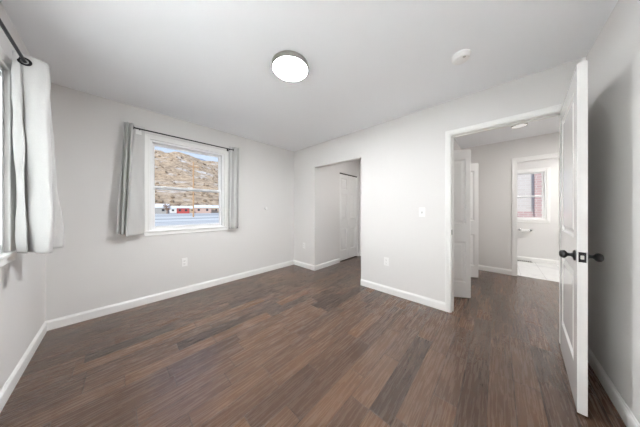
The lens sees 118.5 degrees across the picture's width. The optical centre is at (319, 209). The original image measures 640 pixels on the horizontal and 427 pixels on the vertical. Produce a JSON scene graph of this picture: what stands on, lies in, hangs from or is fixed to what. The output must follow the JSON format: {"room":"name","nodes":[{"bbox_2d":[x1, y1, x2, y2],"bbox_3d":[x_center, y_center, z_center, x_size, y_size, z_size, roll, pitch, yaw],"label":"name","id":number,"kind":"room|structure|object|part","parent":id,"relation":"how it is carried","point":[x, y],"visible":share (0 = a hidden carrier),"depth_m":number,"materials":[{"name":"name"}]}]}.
{"room":"empty bedroom","nodes":[
{"label":"empty bedroom","id":0,"kind":"room"},
{"bbox_2d":[0,1,44,390],"bbox_3d":[-1.322,-0.033,0.482,3.872,2.440,0.150,0,0,43],"label":"wall","id":1,"kind":"structure","parent":0,"point":[22,280],"depth_m":1.30,"materials":[{"name":"white paint"}]},
{"bbox_2d":[0,46,15,266],"bbox_3d":[-1.707,-0.305,0.873,1.013,1.283,0.165,0,0,43],"label":"window","id":2,"kind":"structure","parent":1,"relation":"in","point":[5,257],"depth_m":1.22,"materials":[{"name":"white paint"}]},
{"bbox_3d":[-1.721,-0.305,0.857,0.905,1.175,0.123,0,0,43],"label":"frame","id":3,"kind":"part","parent":2,"relation":"part of","materials":[{"name":"white plastic"}]},
{"bbox_3d":[-1.671,0.280,0.911,1.013,0.016,0.060,0,0,43],"label":"sill","id":4,"kind":"part","parent":2,"relation":"part of","materials":[{"name":"white paint"}]},
{"bbox_2d":[0,18,26,62],"bbox_3d":[-1.622,-0.920,0.933,1.345,0.060,0.099,0,0,43],"label":"curtain rod","id":5,"kind":"object","parent":1,"relation":"attached to","point":[2,25],"visible":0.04,"depth_m":1.03,"materials":[{"name":"black metal"}]},
{"bbox_2d":[11,50,63,253],"bbox_3d":[-1.916,-0.342,1.301,0.373,1.247,0.180,0,0,43],"label":"curtain","id":6,"kind":"object","parent":5,"relation":"hanging from","point":[39,227],"visible":1,"depth_m":1.22,"materials":[{"name":"fabric"}]},
{"bbox_2d":[0,321,46,412],"bbox_3d":[-1.308,1.139,0.581,3.757,0.096,0.014,0,0,43],"label":"baseboard","id":7,"kind":"structure","parent":1,"relation":"attached to","point":[12,381],"depth_m":1.35,"materials":[{"name":"white paint"}]},
{"bbox_2d":[45,83,293,320],"bbox_3d":[-1.691,-0.033,3.032,0.150,2.440,3.370,0,0,43],"label":"wall","id":8,"kind":"structure","parent":0,"point":[96,266],"depth_m":2.27,"materials":[{"name":"white paint"}]},
{"bbox_2d":[46,260,293,330],"bbox_3d":[-1.619,1.139,2.989,0.014,0.096,3.105,0,0,43],"label":"baseboard","id":9,"kind":"structure","parent":8,"relation":"attached to","point":[98,312],"depth_m":2.40,"materials":[{"name":"white paint"}]},
{"bbox_2d":[133,127,232,150],"bbox_3d":[-1.836,-0.965,2.692,0.102,0.060,1.196,0,0,43],"label":"curtain rod","id":10,"kind":"object","parent":8,"relation":"attached to","point":[133,127],"visible":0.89,"depth_m":2.57,"materials":[{"name":"black metal"}]},
{"bbox_2d":[116,122,144,235],"bbox_3d":[-2.204,-0.348,2.223,0.086,1.322,0.243,0,0,43],"label":"curtain","id":11,"kind":"object","parent":10,"relation":"hanging from","point":[130,210],"visible":1,"depth_m":2.23,"materials":[{"name":"fabric"}]},
{"bbox_2d":[229,146,238,228],"bbox_3d":[-1.389,-0.351,3.104,0.074,1.324,0.173,0,0,43],"label":"curtain","id":12,"kind":"object","parent":10,"relation":"hanging from","point":[233,154],"visible":1,"depth_m":3.09,"materials":[{"name":"fabric"}]},
{"bbox_2d":[181,258,186,266],"bbox_3d":[-1.909,0.745,2.682,0.009,0.116,0.071,0,0,43],"label":"wall outlet","id":13,"kind":"object","parent":8,"relation":"attached to","point":[183,260],"visible":1,"depth_m":2.67,"materials":[{"name":"white plastic"}]},
{"bbox_2d":[144,134,227,235],"bbox_3d":[-1.893,-0.305,2.783,0.165,1.283,1.006,0,0,43],"label":"window","id":14,"kind":"structure","parent":8,"relation":"in","point":[150,229],"depth_m":2.65,"materials":[{"name":"white paint"}]},
{"bbox_3d":[-1.855,0.280,2.747,0.060,0.016,1.006,0,0,43],"label":"sill","id":15,"kind":"part","parent":14,"relation":"part of","materials":[{"name":"white paint"}]},
{"bbox_3d":[-1.926,-0.570,2.813,0.030,0.598,0.850,0,0,43],"label":"sash","id":16,"kind":"part","parent":14,"relation":"part of","materials":[{"name":"clear glass"}]},
{"bbox_3d":[-1.901,-0.026,2.790,0.030,0.568,0.850,0,0,43],"label":"sash","id":17,"kind":"part","parent":14,"relation":"part of","materials":[{"name":"white plastic"}]},
{"bbox_2d":[0,0,617,160],"bbox_3d":[1.481,-1.313,2.704,5.231,0.120,7.226,0,0,43],"label":"ceiling","id":18,"kind":"structure","parent":0,"point":[207,63],"depth_m":1.52,"materials":[{"name":"white paint"}]},
{"bbox_2d":[272,50,307,81],"bbox_3d":[-0.257,-1.230,1.651,0.310,0.046,0.310,0,0,43],"label":"ceiling light","id":19,"kind":"object","parent":18,"relation":"attached to","point":[291,66],"visible":1,"depth_m":1.61,"materials":[{"name":"silver metal"}]},
{"bbox_2d":[451,49,470,64],"bbox_3d":[1.146,-1.229,1.550,0.128,0.048,0.128,0,0,43],"label":"smoke detector","id":20,"kind":"object","parent":18,"relation":"attached to","point":[460,57],"visible":1,"depth_m":1.52,"materials":[{"name":"white plastic"}]},
{"bbox_2d":[511,123,527,128],"bbox_3d":[2.917,-1.234,2.789,0.170,0.039,0.170,0,0,43],"label":"recessed light","id":21,"kind":"object","parent":18,"relation":"in","point":[524,124],"visible":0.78,"depth_m":2.79,"materials":[{"name":"silver metal"}]},
{"bbox_2d":[512,124,526,127],"bbox_3d":[2.917,-1.219,2.789,0.158,0.010,0.158,0,0,43],"label":"diffuser","id":22,"kind":"object","parent":21,"relation":"attached to","point":[521,125],"depth_m":2.79,"materials":[{"name":"white"}]},
{"bbox_2d":[0,256,625,426],"bbox_3d":[1.481,1.247,2.704,5.231,0.120,7.226,0,0,43],"label":"floor","id":23,"kind":"structure","parent":0,"point":[292,345],"depth_m":1.49,"materials":[{"name":"brown wood"}]},
{"bbox_2d":[319,160,359,263],"bbox_3d":[0.492,-0.033,4.417,0.115,2.440,1.636,0,0,43],"label":"wall","id":24,"kind":"structure","parent":0,"point":[329,176],"depth_m":4.09,"materials":[{"name":"white paint"}]},
{"bbox_2d":[314,252,360,270],"bbox_3d":[0.918,1.139,3.851,1.280,0.096,1.650,0,0,43],"label":"baseboard","id":25,"kind":"structure","parent":24,"relation":"attached to","point":[332,262],"depth_m":3.98,"materials":[{"name":"white paint"}]},
{"bbox_2d":[340,173,356,260],"bbox_3d":[0.684,0.167,4.561,0.068,2.004,0.747,0,0,43],"label":"door","id":26,"kind":"structure","parent":24,"relation":"in","point":[348,183],"depth_m":4.55,"materials":[{"name":"white paint"}]},
{"bbox_2d":[360,160,360,251],"bbox_3d":[1.569,-0.033,4.451,1.410,2.440,0.115,0,0,43],"label":"wall","id":27,"kind":"structure","parent":0,"point":[360,160],"depth_m":4.87,"materials":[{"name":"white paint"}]},
{"bbox_2d":[294,57,585,301],"bbox_3d":[1.148,-0.033,2.604,4.581,2.440,0.115,0,0,43],"label":"wall","id":28,"kind":"structure","parent":0,"point":[402,158],"depth_m":2.51,"materials":[{"name":"white paint"}]},
{"bbox_2d":[294,260,444,310],"bbox_3d":[0.447,1.139,3.172,2.780,0.096,0.014,0,0,43],"label":"baseboard","id":29,"kind":"structure","parent":28,"relation":"attached to","point":[423,300],"depth_m":2.58,"materials":[{"name":"white paint"}]},
{"bbox_2d":[384,257,388,265],"bbox_3d":[0.944,0.743,2.711,0.071,0.116,0.009,0,0,43],"label":"wall outlet","id":30,"kind":"object","parent":28,"relation":"attached to","point":[386,260],"visible":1,"depth_m":2.71,"materials":[{"name":"white plastic"}]},
{"bbox_2d":[419,208,424,216],"bbox_3d":[1.279,0.035,2.392,0.071,0.116,0.017,0,0,43],"label":"light switch","id":31,"kind":"object","parent":28,"relation":"attached to","point":[421,210],"visible":1,"depth_m":2.39,"materials":[{"name":"white plastic"}]},
{"bbox_2d":[445,104,561,342],"bbox_3d":[1.842,0.141,1.956,0.921,2.093,0.153,0,0,43],"label":"door frame","id":32,"kind":"structure","parent":28,"relation":"attached to","point":[553,111],"depth_m":2.19,"materials":[{"name":"white paint"}]},
{"bbox_2d":[559,60,603,416],"bbox_3d":[1.783,0.165,1.352,0.784,2.020,0.159,0,0,-43],"label":"door","id":33,"kind":"structure","parent":32,"relation":"attached to","point":[574,255],"depth_m":1.14,"materials":[{"name":"white paint"}]},
{"bbox_3d":[1.510,0.275,1.172,0.050,0.050,0.051,0,0,-43],"label":"knob","id":34,"kind":"part","parent":33,"relation":"part of","materials":[{"name":"black metal"}]},
{"bbox_3d":[1.783,0.165,1.351,0.768,2.020,0.037,0,0,-43],"label":"panel","id":35,"kind":"part","parent":33,"relation":"part of","materials":[{"name":"white paint"}]},
{"bbox_3d":[1.501,0.275,1.090,0.003,0.058,0.027,0,0,-43],"label":"latch plate","id":36,"kind":"part","parent":33,"relation":"part of","materials":[{"name":"black metal"}]},
{"bbox_3d":[1.583,0.275,1.093,0.050,0.050,0.051,0,0,-43],"label":"knob","id":37,"kind":"part","parent":33,"relation":"part of","materials":[{"name":"black metal"}]},
{"bbox_2d":[454,138,460,149],"bbox_3d":[2.153,-0.033,3.206,0.115,2.440,2.136,0,0,43],"label":"wall","id":38,"kind":"structure","parent":0,"point":[456,146],"depth_m":3.51,"materials":[{"name":"white paint"}]},
{"bbox_3d":[2.106,-0.816,3.144,0.030,0.025,1.520,0,0,43],"label":"track","id":39,"kind":"object","parent":38,"relation":"attached to","visible":0},
{"bbox_2d":[454,149,470,297],"bbox_3d":[1.873,0.190,2.644,0.344,1.965,0.429,0,0,43],"label":"door","id":40,"kind":"structure","parent":39,"relation":"hanging from","point":[462,158],"depth_m":2.54,"materials":[{"name":"white paint"}]},
{"bbox_2d":[471,163,477,277],"bbox_3d":[2.596,0.190,3.405,0.362,1.965,0.430,0,0,43],"label":"door","id":41,"kind":"structure","parent":39,"relation":"hanging from","point":[474,167],"depth_m":3.28,"materials":[{"name":"white paint"}]},
{"bbox_2d":[461,132,558,269],"bbox_3d":[3.572,-0.033,3.420,3.155,2.440,0.115,0,0,43],"label":"wall","id":42,"kind":"structure","parent":0,"point":[494,160],"depth_m":3.55,"materials":[{"name":"white paint"}]},
{"bbox_2d":[478,265,511,274],"bbox_3d":[2.850,1.139,2.554,1.795,0.096,2.136,0,0,43],"label":"baseboard","id":43,"kind":"structure","parent":42,"relation":"attached to","point":[480,267],"depth_m":3.58,"materials":[{"name":"white paint"}]},
{"bbox_2d":[512,153,558,275],"bbox_3d":[3.806,0.136,3.201,0.823,2.103,0.153,0,0,43],"label":"door frame","id":44,"kind":"structure","parent":42,"relation":"attached to","point":[515,161],"depth_m":3.40,"materials":[{"name":"white paint"}]},
{"bbox_2d":[517,158,558,259],"bbox_3d":[4.822,-0.033,4.424,2.700,2.440,0.150,0,0,43],"label":"wall","id":45,"kind":"structure","parent":0,"point":[542,242],"depth_m":4.20,"materials":[{"name":"white paint"}]},
{"bbox_2d":[518,229,531,231],"bbox_3d":[4.705,0.485,4.364,0.228,0.074,0.097,0,0,43],"label":"toilet paper holder","id":46,"kind":"object","parent":45,"relation":"attached to","point":[521,230],"visible":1,"depth_m":4.34,"materials":[{"name":"silver metal"}]},
{"bbox_2d":[517,167,550,222],"bbox_3d":[4.679,-0.313,4.527,1.008,1.218,0.165,0,0,43],"label":"window","id":47,"kind":"structure","parent":45,"relation":"in","point":[545,171],"depth_m":4.24,"materials":[{"name":"white paint"}]},
{"bbox_3d":[4.710,-0.561,4.559,0.852,0.565,0.030,0,0,43],"label":"sash","id":48,"kind":"part","parent":47,"relation":"part of","materials":[{"name":"clear glass"}]},
{"bbox_3d":[4.686,-0.050,4.535,0.852,0.535,0.030,0,0,43],"label":"sash","id":49,"kind":"part","parent":47,"relation":"part of","materials":[{"name":"clear glass"}]},
{"bbox_2d":[517,256,558,264],"bbox_3d":[4.766,1.139,4.364,2.400,0.096,0.014,0,0,43],"label":"baseboard","id":50,"kind":"structure","parent":45,"relation":"attached to","point":[539,260],"depth_m":4.25,"materials":[{"name":"white paint"}]},
{"bbox_2d":[586,0,639,423],"bbox_3d":[1.110,-0.033,0.333,0.115,2.440,3.255,0,0,43],"label":"wall","id":51,"kind":"structure","parent":0,"point":[613,59],"depth_m":1.16,"materials":[{"name":"white paint"}]},
{"bbox_2d":[588,346,639,426],"bbox_3d":[1.110,1.139,0.427,0.014,0.096,3.091,0,0,43],"label":"baseboard","id":52,"kind":"structure","parent":51,"relation":"attached to","point":[624,411],"depth_m":1.17,"materials":[{"name":"white paint"}]},
{"label":"outside","id":53,"kind":"structure","parent":0,"visible":0},
{"bbox_2d":[155,213,218,225],"bbox_3d":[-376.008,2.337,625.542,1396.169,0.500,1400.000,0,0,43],"label":"ground","id":54,"kind":"structure","parent":53,"point":[169,219],"depth_m":43.69,"materials":[{"name":"white snow"}]},
{"bbox_2d":[155,204,169,213],"bbox_3d":[-79.905,-0.213,94.941,7.700,5.200,7.700,0,0,-33],"label":"house","id":55,"kind":"structure","parent":54,"relation":"on","point":[159,208],"depth_m":92.76,"materials":[{"name":"grey"}]},
{"bbox_2d":[163,204,171,213],"bbox_3d":[-73.818,-0.488,92.168,4.143,5.760,4.135,0,0,43],"label":"bare tree","id":56,"kind":"object","parent":54,"relation":"on","point":[164,205],"visible":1,"depth_m":91.79,"materials":[{"name":"beige plant"}]},
{"bbox_2d":[169,206,176,212],"bbox_3d":[-86.522,0.187,112.521,7.700,4.400,6.700,0,0,-33],"label":"house","id":57,"kind":"structure","parent":54,"relation":"on","point":[173,209],"depth_m":110.15,"materials":[{"name":"white"}]},
{"bbox_2d":[176,206,189,213],"bbox_3d":[-72.116,0.287,100.521,5.900,4.200,6.700,0,0,-33],"label":"house","id":58,"kind":"structure","parent":54,"relation":"on","point":[180,209],"depth_m":98.33,"materials":[{"name":"red"}]},
{"bbox_2d":[189,162,198,216],"bbox_3d":[-34.519,-5.213,51.959,0.520,15.400,2.600,0,0,43],"label":"utility pole","id":59,"kind":"object","parent":54,"relation":"on","point":[193,166],"visible":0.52,"depth_m":51.87,"materials":[{"name":"brown wood"}]},
{"bbox_2d":[194,205,211,212],"bbox_3d":[-67.011,-0.063,108.941,8.700,4.900,7.700,0,0,-33],"label":"house","id":60,"kind":"structure","parent":54,"relation":"on","point":[197,208],"depth_m":106.40,"materials":[{"name":"beige brick"}]},
{"bbox_2d":[211,205,218,212],"bbox_3d":[-67.063,-0.063,118.941,7.700,4.900,7.700,0,0,-33],"label":"house","id":61,"kind":"structure","parent":54,"relation":"on","point":[215,208],"depth_m":116.97,"materials":[{"name":"beige"}]},
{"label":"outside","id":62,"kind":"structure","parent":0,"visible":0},
{"bbox_3d":[50.174,2.337,12.530,63.831,0.500,73.150,0,0,43],"label":"ground","id":63,"kind":"structure","parent":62,"visible":0},
{"bbox_2d":[517,173,541,217],"bbox_3d":[7.071,-0.488,8.585,7.400,5.550,4.600,0,0,43],"label":"house","id":64,"kind":"structure","parent":63,"relation":"on","point":[529,184],"depth_m":6.21,"materials":[{"name":"brick"}]},
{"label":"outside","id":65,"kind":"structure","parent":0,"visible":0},
{"bbox_2d":[155,149,218,205],"bbox_3d":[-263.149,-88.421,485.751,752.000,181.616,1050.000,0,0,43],"label":"hill","id":66,"kind":"structure","parent":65,"point":[185,179],"depth_m":252.76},
{"bbox_2d":[155,151,218,205],"bbox_3d":[-127.093,-49.771,302.948,302.928,105.208,391.361,0,0,43],"label":"scrub","id":67,"kind":"object","parent":66,"relation":"on","point":[207,194],"visible":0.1,"depth_m":202.06,"materials":[{"name":"beige plant"}]}
]}

